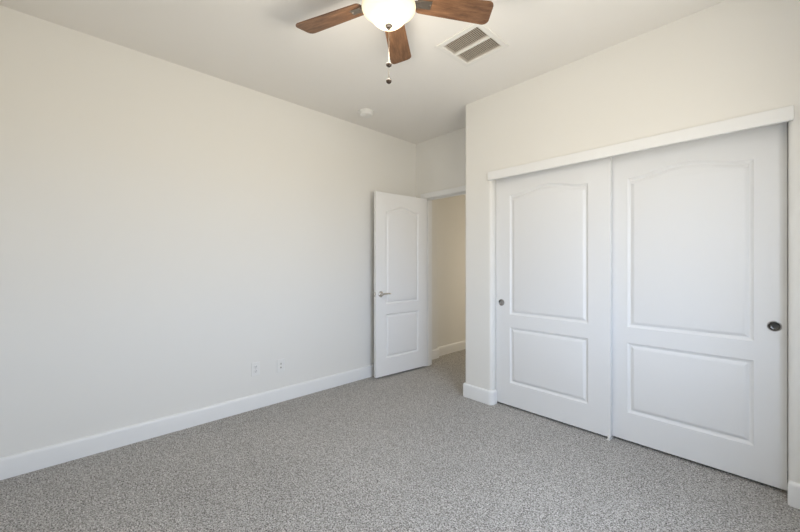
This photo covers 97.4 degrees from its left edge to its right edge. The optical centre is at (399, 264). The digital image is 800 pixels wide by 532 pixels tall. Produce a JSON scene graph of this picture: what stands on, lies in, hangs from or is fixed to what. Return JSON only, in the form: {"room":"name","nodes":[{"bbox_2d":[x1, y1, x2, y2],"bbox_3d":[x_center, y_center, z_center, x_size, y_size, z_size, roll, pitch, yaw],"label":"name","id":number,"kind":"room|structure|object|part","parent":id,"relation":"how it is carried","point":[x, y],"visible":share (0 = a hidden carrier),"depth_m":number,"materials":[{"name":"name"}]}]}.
{"room":"empty bedroom","nodes":[
{"label":"empty bedroom","id":0,"kind":"room"},
{"bbox_2d":[0,5,437,457],"bbox_3d":[-1.001,-0.127,3.379,4.005,2.743,0.163,0,0,-43],"label":"wall","id":1,"kind":"structure","parent":0,"point":[168,230],"depth_m":2.58,"materials":[{"name":"white paint"}]},
{"bbox_2d":[0,364,373,479],"bbox_3d":[-1.075,1.183,3.185,3.513,0.124,0.018,0,0,-43],"label":"baseboard","id":2,"kind":"structure","parent":1,"relation":"attached to","point":[14,465],"depth_m":2.54,"materials":[{"name":"white paint"}]},
{"bbox_2d":[251,362,259,376],"bbox_3d":[-1.244,0.905,3.032,0.072,0.116,0.009,0,0,-43],"label":"power outlet","id":3,"kind":"object","parent":1,"relation":"attached to","point":[255,367],"visible":1,"depth_m":3.03,"materials":[{"name":"white plastic"}]},
{"bbox_2d":[277,358,284,372],"bbox_3d":[-1.078,0.919,3.185,0.072,0.116,0.014,0,0,-43],"label":"cable jack","id":4,"kind":"object","parent":1,"relation":"attached to","point":[281,362],"visible":1,"depth_m":3.18,"materials":[{"name":"white plastic"}]},
{"bbox_2d":[0,0,725,143],"bbox_3d":[0.935,-1.538,2.935,6.220,0.080,3.900,0,0,-43],"label":"ceiling","id":5,"kind":"structure","parent":0,"point":[341,70],"depth_m":2.40,"materials":[{"name":"white paint"}]},
{"bbox_2d":[358,108,373,117],"bbox_3d":[-0.333,-1.476,3.462,0.156,0.044,0.156,0,0,-43],"label":"smoke detector","id":6,"kind":"object","parent":5,"relation":"attached to","point":[365,113],"visible":1,"depth_m":3.42,"materials":[{"name":"white plastic"}]},
{"bbox_2d":[296,0,493,83],"bbox_3d":[-0.069,-1.213,1.772,1.068,0.570,1.092,0,0,-43],"label":"ceiling fan","id":7,"kind":"object","parent":5,"relation":"hanging from","point":[390,16],"visible":1,"depth_m":1.87,"materials":[{"name":"brown wood"}]},
{"bbox_3d":[-0.383,-1.359,1.954,0.417,0.006,0.140,0,11,25],"label":"blade","id":8,"kind":"part","parent":7,"relation":"part of","materials":[{"name":"brown wood"}]},
{"bbox_3d":[-0.058,-1.272,1.803,0.278,0.099,0.278,0,0,-43],"label":"lamp shade","id":9,"kind":"part","parent":7,"relation":"part of","materials":[{"name":"white glass"}]},
{"bbox_3d":[-0.014,-1.359,2.159,0.140,0.006,0.417,-11,-1,7],"label":"blade","id":10,"kind":"part","parent":7,"relation":"part of","materials":[{"name":"brown wood"}]},
{"bbox_3d":[0.294,-1.359,1.872,0.417,0.006,0.140,0,-11,-11],"label":"blade","id":11,"kind":"part","parent":7,"relation":"part of","materials":[{"name":"brown wood"}]},
{"bbox_2d":[435,23,508,66],"bbox_3d":[0.494,-1.605,2.410,0.361,0.234,0.354,0,0,-43],"label":"ceiling vent","id":12,"kind":"object","parent":5,"relation":"in","point":[474,40],"visible":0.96,"depth_m":2.42,"materials":[{"name":"white metal"}]},
{"bbox_2d":[0,349,799,531],"bbox_3d":[0.935,1.275,2.935,6.220,0.060,3.900,0,0,-43],"label":"floor","id":13,"kind":"structure","parent":0,"point":[404,451],"depth_m":2.03,"materials":[{"name":"carpet"}]},
{"bbox_2d":[438,194,465,346],"bbox_3d":[1.547,-0.127,4.977,2.531,2.743,1.320,0,0,-43],"label":"wall","id":14,"kind":"structure","parent":0,"point":[451,210],"depth_m":4.94,"materials":[{"name":"white paint"}]},
{"bbox_2d":[432,340,465,359],"bbox_3d":[1.159,1.183,5.317,2.432,0.124,0.069,0,0,-43],"label":"baseboard","id":15,"kind":"structure","parent":14,"relation":"attached to","point":[454,347],"depth_m":4.88,"materials":[{"name":"white paint"}]},
{"bbox_2d":[416,122,787,470],"bbox_3d":[1.439,-0.127,3.159,0.115,2.743,3.497,0,0,-43],"label":"wall","id":16,"kind":"structure","parent":0,"point":[440,160],"depth_m":4.06,"materials":[{"name":"white paint"}]},
{"bbox_2d":[374,191,426,377],"bbox_3d":[0.021,0.219,4.024,0.771,2.008,0.144,0,0,-39],"label":"door","id":17,"kind":"structure","parent":16,"relation":"in","point":[400,221],"depth_m":3.99,"materials":[{"name":"white paint"}]},
{"bbox_2d":[421,185,465,365],"bbox_3d":[0.608,0.194,4.043,0.147,2.102,0.888,0,0,-43],"label":"door frame","id":18,"kind":"structure","parent":16,"relation":"attached to","point":[461,190],"depth_m":4.31,"materials":[{"name":"white paint"}]},
{"bbox_2d":[466,0,799,483],"bbox_3d":[1.577,-0.127,2.608,0.436,2.743,2.365,0,0,-43],"label":"wall","id":19,"kind":"structure","parent":0,"point":[728,59],"depth_m":2.29,"materials":[{"name":"white paint"}]},
{"bbox_2d":[463,382,496,404],"bbox_3d":[0.861,1.183,3.359,0.454,0.124,0.326,0,0,-43],"label":"baseboard","id":20,"kind":"structure","parent":19,"relation":"attached to","point":[489,397],"depth_m":3.17,"materials":[{"name":"white paint"}]},
{"bbox_2d":[496,157,611,436],"bbox_3d":[1.185,0.221,2.831,0.035,2.012,0.914,0,0,-43],"label":"door","id":21,"kind":"structure","parent":19,"relation":"in","point":[554,225],"depth_m":2.76,"materials":[{"name":"white paint"}]},
{"bbox_2d":[488,105,793,180],"bbox_3d":[1.401,-0.776,2.460,0.024,0.074,1.804,0,0,-43],"label":"door frame","id":22,"kind":"structure","parent":19,"relation":"attached to","point":[784,114],"depth_m":2.20,"materials":[{"name":"white paint"}]},
{"bbox_2d":[612,122,786,490],"bbox_3d":[1.802,0.221,2.238,0.035,2.012,0.892,0,0,-43],"label":"door","id":23,"kind":"structure","parent":19,"relation":"in","point":[699,226],"depth_m":2.15,"materials":[{"name":"white paint"}]},
{"bbox_3d":[2.063,0.342,1.938,0.005,0.058,0.058,0,0,-43],"label":"flush pull","id":24,"kind":"part","parent":23,"relation":"part of","materials":[{"name":"black metal"}]},
{"bbox_2d":[768,322,780,329],"bbox_3d":[2.068,0.342,1.942,0.012,0.047,0.047,0,0,-43],"label":"door handle","id":25,"kind":"object","parent":23,"relation":"on","point":[771,325],"depth_m":1.95,"materials":[{"name":"black metal"}]},
{"bbox_3d":[1.284,-0.127,0.629,3.573,2.743,0.120,0,0,-43],"label":"wall","id":26,"kind":"structure","parent":0,"visible":0},
{"bbox_2d":[788,480,799,508],"bbox_3d":[1.001,1.183,0.661,3.084,0.124,0.314,0,0,-43],"label":"baseboard","id":27,"kind":"structure","parent":26,"relation":"attached to","point":[793,487],"depth_m":1.80,"materials":[{"name":"white paint"}]}
]}

